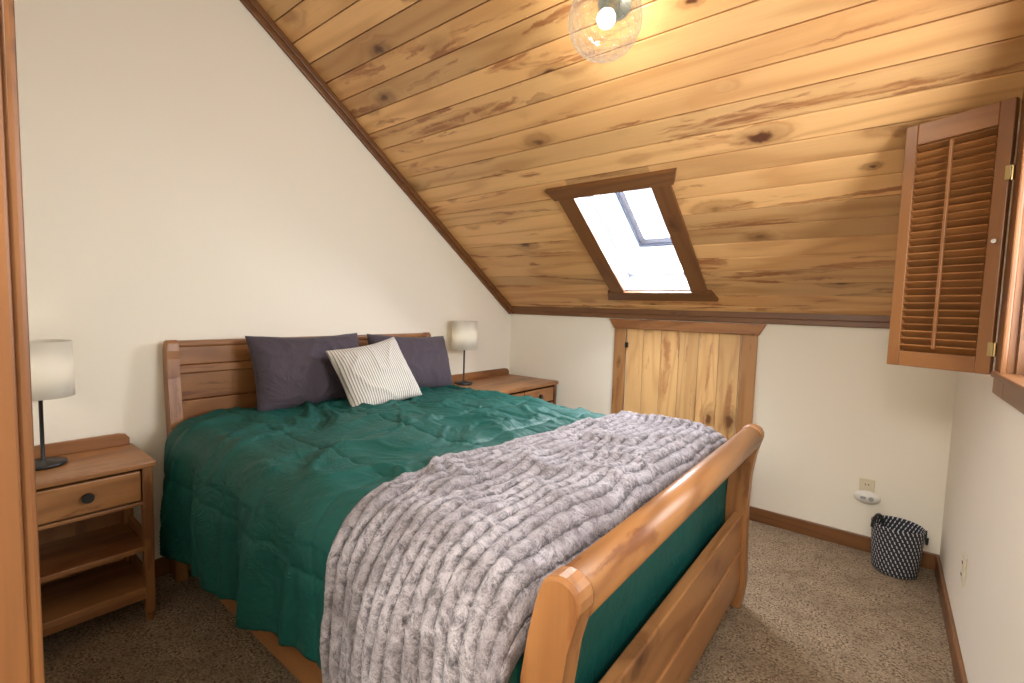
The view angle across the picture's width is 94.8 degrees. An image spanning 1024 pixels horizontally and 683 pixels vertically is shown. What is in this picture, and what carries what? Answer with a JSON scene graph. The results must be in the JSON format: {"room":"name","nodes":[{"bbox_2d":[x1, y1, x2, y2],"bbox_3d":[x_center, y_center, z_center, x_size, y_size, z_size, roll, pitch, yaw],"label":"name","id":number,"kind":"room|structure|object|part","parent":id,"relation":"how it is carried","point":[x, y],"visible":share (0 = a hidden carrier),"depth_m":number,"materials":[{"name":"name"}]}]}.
{"room":"bedroom","nodes":[
{"label":"bedroom","id":0,"kind":"room"},
{"bbox_2d":[14,0,510,561],"bbox_3d":[-1.064,-0.795,3.001,0.120,3.791,3.540,5,5,38],"label":"wall","id":1,"kind":"structure","parent":0,"point":[183,178],"depth_m":2.27,"materials":[{"name":"beige paint"}]},
{"bbox_2d":[155,556,170,577],"bbox_3d":[-1.068,1.054,3.086,0.016,0.090,3.284,5,5,38],"label":"baseboard","id":2,"kind":"structure","parent":1,"relation":"attached to","point":[162,565],"depth_m":2.28,"materials":[{"name":"brown wood"}]},
{"bbox_2d":[239,0,512,313],"bbox_3d":[-1.015,-1.381,2.875,0.034,2.403,3.394,5,5,38],"label":"trim","id":3,"kind":"structure","parent":1,"relation":"attached to","point":[252,6],"depth_m":2.96,"materials":[{"name":"brown wood"}]},
{"bbox_2d":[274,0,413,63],"bbox_3d":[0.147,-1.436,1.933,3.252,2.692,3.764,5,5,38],"label":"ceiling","id":4,"kind":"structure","parent":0,"point":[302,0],"depth_m":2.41,"materials":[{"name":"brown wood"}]},
{"bbox_2d":[545,168,718,301],"bbox_3d":[0.762,-0.580,2.905,0.775,0.631,0.886,5,5,38],"label":"window frame","id":5,"kind":"structure","parent":4,"relation":"attached to","point":[666,177],"depth_m":2.67,"materials":[{"name":"brown wood"}]},
{"bbox_2d":[575,195,689,289],"bbox_3d":[0.807,-0.684,2.947,0.490,0.700,0.867,5,5,38],"label":"lining","id":6,"kind":"object","parent":4,"relation":"attached to","point":[656,282],"visible":0.33,"depth_m":3.18,"materials":[{"name":"white paint"}]},
{"bbox_2d":[589,193,683,275],"bbox_3d":[0.820,-0.724,2.959,0.490,0.574,0.760,5,5,38],"label":"window","id":7,"kind":"structure","parent":4,"relation":"attached to","point":[595,200],"depth_m":3.12,"materials":[{"name":"white plastic"}]},
{"bbox_3d":[0.825,-0.805,2.848,0.295,0.396,0.533,5,5,38],"label":"sash","id":8,"kind":"part","parent":7,"relation":"part of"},
{"bbox_2d":[618,191,671,243],"bbox_3d":[0.828,-0.813,2.841,0.283,0.036,0.599,5,-30,38],"label":"sash","id":9,"kind":"object","parent":7,"relation":"attached to","point":[657,238],"depth_m":2.99,"materials":[{"name":"white"}]},
{"bbox_2d":[43,520,955,682],"bbox_3d":[0.069,1.304,1.258,4.292,0.080,5.020,5,5,38],"label":"floor","id":10,"kind":"structure","parent":0,"point":[812,610],"depth_m":1.95,"materials":[{"name":"carpet"}]},
{"bbox_2d":[34,433,156,636],"bbox_3d":[-1.763,0.798,1.872,0.372,0.735,0.502,5,5,38],"label":"nightstand","id":11,"kind":"object","parent":10,"relation":"on","point":[90,538],"visible":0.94,"depth_m":1.91,"materials":[{"name":"brown wood"}]},
{"bbox_2d":[29,339,75,470],"bbox_3d":[-1.823,0.241,1.821,0.200,0.487,0.200,5,5,38],"label":"table lamp","id":12,"kind":"object","parent":11,"relation":"on","point":[51,360],"visible":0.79,"depth_m":1.79,"materials":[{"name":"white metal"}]},
{"bbox_3d":[-1.819,0.105,1.812,0.200,0.215,0.200,5,5,38],"label":"lamp shade","id":13,"kind":"part","parent":12,"relation":"part of","materials":[{"name":"beige fabric"}]},
{"bbox_3d":[-1.899,0.779,1.978,0.010,0.550,0.440,5,5,38],"label":"panel","id":14,"kind":"part","parent":11,"relation":"part of","materials":[{"name":"brown wood"}]},
{"bbox_3d":[-1.599,0.592,1.776,0.024,0.040,0.040,5,5,38],"label":"knob","id":15,"kind":"part","parent":11,"relation":"part of","materials":[{"name":"black metal"}]},
{"bbox_3d":[-1.638,0.593,1.762,0.024,0.123,0.400,5,5,38],"label":"drawer","id":16,"kind":"part","parent":11,"relation":"part of","materials":[{"name":"brown wood"}]},
{"bbox_2d":[162,332,763,682],"bbox_3d":[-0.271,0.610,2.194,2.276,1.150,1.625,5,5,38],"label":"sleigh bed","id":17,"kind":"object","parent":10,"relation":"on","point":[201,377],"visible":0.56,"depth_m":1.52,"materials":[{"name":"brown wood"}]},
{"bbox_3d":[-1.125,0.439,2.865,0.082,0.945,1.545,5,5,38],"label":"head panel","id":18,"kind":"part","parent":17,"relation":"part of","materials":[{"name":"brown wood"}]},
{"bbox_2d":[159,385,727,682],"bbox_3d":[-0.278,0.665,2.176,2.001,0.651,1.785,5,5,38],"label":"comforter","id":19,"kind":"object","parent":17,"relation":"on","point":[256,503],"visible":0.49,"depth_m":1.71,"materials":[{"name":"green fabric"}]},
{"bbox_2d":[245,333,358,410],"bbox_3d":[-1.096,0.154,2.588,0.240,0.382,0.647,5,5,37],"label":"bed pillow","id":20,"kind":"object","parent":19,"relation":"on","point":[289,372],"visible":0.74,"depth_m":2.43,"materials":[{"name":"purple fabric"}]},
{"bbox_2d":[325,337,421,406],"bbox_3d":[-0.757,0.181,2.626,0.252,0.393,0.488,5,6,42],"label":"striped cushion","id":21,"kind":"object","parent":19,"relation":"on","point":[377,373],"visible":0.94,"depth_m":2.55,"materials":[{"name":"white fabric"}]},
{"bbox_2d":[367,334,452,387],"bbox_3d":[-0.660,0.140,3.136,0.252,0.391,0.648,6,6,44],"label":"bed pillow","id":22,"kind":"object","parent":19,"relation":"on","point":[427,359],"visible":0.69,"depth_m":3.12,"materials":[{"name":"purple fabric"}]},
{"bbox_2d":[319,410,727,682],"bbox_3d":[0.266,0.707,1.751,0.638,0.702,1.833,5,5,38],"label":"throw blanket","id":23,"kind":"object","parent":19,"relation":"on","point":[437,573],"visible":0.89,"depth_m":1.16,"materials":[{"name":"fur"}]},
{"bbox_3d":[0.551,0.980,1.559,0.050,0.350,1.525,5,5,38],"label":"foot panel","id":24,"kind":"part","parent":17,"relation":"part of","materials":[{"name":"brown wood"}]},
{"bbox_2d":[452,368,557,404],"bbox_3d":[-0.111,0.673,3.799,0.557,0.803,0.914,5,5,38],"label":"nightstand","id":25,"kind":"object","parent":10,"relation":"on","point":[500,380],"visible":0.14,"depth_m":3.84,"materials":[{"name":"brown wood"}]},
{"bbox_2d":[451,321,476,384],"bbox_3d":[-0.370,0.086,3.643,0.200,0.487,0.200,5,5,38],"label":"table lamp","id":26,"kind":"object","parent":25,"relation":"on","point":[464,333],"visible":1,"depth_m":3.56,"materials":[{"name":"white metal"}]},
{"bbox_3d":[-0.366,-0.049,3.634,0.200,0.215,0.200,5,5,38],"label":"lamp shade","id":27,"kind":"part","parent":26,"relation":"part of","materials":[{"name":"beige fabric"}]},
{"bbox_2d":[870,513,928,579],"bbox_3d":[2.056,1.075,2.512,0.237,0.303,0.228,5,5,38],"label":"storage basket","id":28,"kind":"object","parent":10,"relation":"on","point":[897,543],"visible":1,"depth_m":2.45,"materials":[{"name":"black fabric"}]},
{"bbox_2d":[257,0,1023,315],"bbox_3d":[0.093,-1.386,1.886,3.032,0.022,4.399,5,-30,38],"label":"ceiling","id":29,"kind":"structure","parent":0,"point":[783,125],"depth_m":2.20,"materials":[{"name":"brown wood"}]},
{"bbox_2d":[568,0,642,63],"bbox_3d":[0.344,-1.186,1.742,0.270,0.270,0.272,5,5,38],"label":"globe light","id":30,"kind":"object","parent":29,"relation":"attached to","point":[611,11],"depth_m":1.76,"materials":[{"name":"glass"}]},
{"bbox_2d":[559,185,707,291],"bbox_3d":[0.760,-0.585,2.903,0.675,0.020,0.903,5,-30,38],"label":"trim","id":31,"kind":"structure","parent":29,"relation":"attached to","point":[665,197],"depth_m":2.84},
{"bbox_2d":[509,312,956,554],"bbox_3d":[1.183,0.442,3.462,2.992,1.387,0.120,5,5,38],"label":"wall","id":32,"kind":"structure","parent":0,"point":[832,413],"depth_m":2.83,"materials":[{"name":"beige paint"}]},
{"bbox_2d":[611,328,757,434],"bbox_3d":[1.175,0.531,3.382,1.000,1.220,0.021,5,5,38],"label":"door frame","id":33,"kind":"structure","parent":32,"relation":"attached to","point":[749,343],"depth_m":3.10,"materials":[{"name":"brown wood"}]},
{"bbox_2d":[610,318,765,439],"bbox_3d":[1.173,0.448,3.370,1.090,1.187,0.035,5,5,38],"label":"door","id":34,"kind":"structure","parent":32,"relation":"in","point":[647,334],"depth_m":3.32,"materials":[{"name":"brown wood"}]},
{"bbox_3d":[1.179,0.483,3.382,0.798,1.115,0.011,5,5,38],"label":"plank panel","id":35,"kind":"part","parent":34,"relation":"part of","materials":[{"name":"brown wood"}]},
{"bbox_2d":[512,306,890,328],"bbox_3d":[1.160,-0.189,3.349,2.972,0.075,0.038,5,5,38],"label":"trim","id":36,"kind":"structure","parent":32,"relation":"attached to","point":[838,320],"depth_m":3.14,"materials":[{"name":"brown wood"}]},
{"bbox_2d":[749,506,938,569],"bbox_3d":[1.122,1.091,3.456,2.992,0.090,0.016,5,5,38],"label":"baseboard","id":37,"kind":"structure","parent":32,"relation":"attached to","point":[827,533],"depth_m":2.86,"materials":[{"name":"brown wood"}]},
{"bbox_2d":[859,478,874,492],"bbox_3d":[2.044,0.850,2.715,0.072,0.116,0.010,5,5,38],"label":"wall outlet","id":38,"kind":"object","parent":32,"relation":"attached to","point":[864,484],"visible":0.67,"depth_m":2.71,"materials":[{"name":"beige plastic"}]},
{"bbox_2d":[854,490,880,503],"bbox_3d":[2.030,0.891,2.693,0.124,0.072,0.056,5,5,38],"label":"plug-in device","id":39,"kind":"object","parent":38,"relation":"attached to","point":[868,497],"visible":1,"depth_m":2.68,"materials":[{"name":"white plastic"}]},
{"bbox_2d":[939,113,1023,682],"bbox_3d":[1.343,-0.584,1.022,0.140,3.791,3.420,5,5,38],"label":"wall","id":40,"kind":"structure","parent":0,"point":[983,515],"depth_m":1.58,"materials":[{"name":"beige paint"}]},
{"bbox_2d":[934,555,967,682],"bbox_3d":[1.261,1.254,1.244,0.016,0.090,3.284,5,5,38],"label":"baseboard","id":41,"kind":"structure","parent":40,"relation":"attached to","point":[953,642],"depth_m":1.97,"materials":[{"name":"brown wood"}]},
{"bbox_2d":[887,97,1020,374],"bbox_3d":[1.506,-0.339,1.629,0.050,0.875,0.303,0,5,-24],"label":"louvered shutter","id":42,"kind":"object","parent":40,"relation":"attached to","point":[959,168],"visible":0.99,"depth_m":1.61,"materials":[{"name":"brown wood"}]},
{"bbox_3d":[1.486,-0.330,1.626,0.010,0.715,0.010,0,5,-24],"label":"tilt rod","id":43,"kind":"part","parent":42,"relation":"part of","materials":[{"name":"brown wood"}]},
{"bbox_2d":[960,552,966,586],"bbox_3d":[1.781,0.898,1.859,0.010,0.116,0.072,5,5,38],"label":"wall outlet","id":44,"kind":"object","parent":40,"relation":"attached to","point":[964,559],"visible":1,"depth_m":1.84,"materials":[{"name":"beige plastic"}]},
{"bbox_2d":[991,371,1023,413],"bbox_3d":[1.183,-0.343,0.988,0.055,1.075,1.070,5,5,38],"label":"window sill","id":45,"kind":"structure","parent":40,"relation":"attached to","point":[1013,388],"depth_m":1.28,"materials":[{"name":"brown wood"}]},
{"bbox_3d":[1.183,-0.343,0.988,0.055,1.075,1.070,5,5,38],"label":"head sill","id":46,"kind":"part","parent":45,"relation":"part of","materials":[{"name":"brown wood"}]},
{"bbox_2d":[992,87,1023,398],"bbox_3d":[1.215,-0.349,1.027,0.034,1.085,1.210,5,5,38],"label":"trim","id":47,"kind":"structure","parent":40,"relation":"attached to","point":[1013,284],"depth_m":1.39,"materials":[{"name":"brown wood"}]},
{"bbox_2d":[1015,296,1023,375],"bbox_3d":[1.226,-0.333,0.974,0.050,0.910,0.940,5,5,38],"label":"reveal","id":48,"kind":"object","parent":40,"relation":"attached to","point":[1020,355],"visible":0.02,"depth_m":1.37,"materials":[{"name":"brown wood"}]},
{"bbox_3d":[-0.910,-0.580,0.704,2.992,3.700,0.120,5,5,38],"label":"wall","id":49,"kind":"structure","parent":0,"visible":0},
{"bbox_2d":[0,0,44,682],"bbox_3d":[-0.234,0.232,0.209,1.192,2.190,0.144,5,5,38],"label":"door frame","id":50,"kind":"structure","parent":49,"relation":"attached to","point":[21,633],"depth_m":0.55,"materials":[{"name":"brown wood"}]}
]}

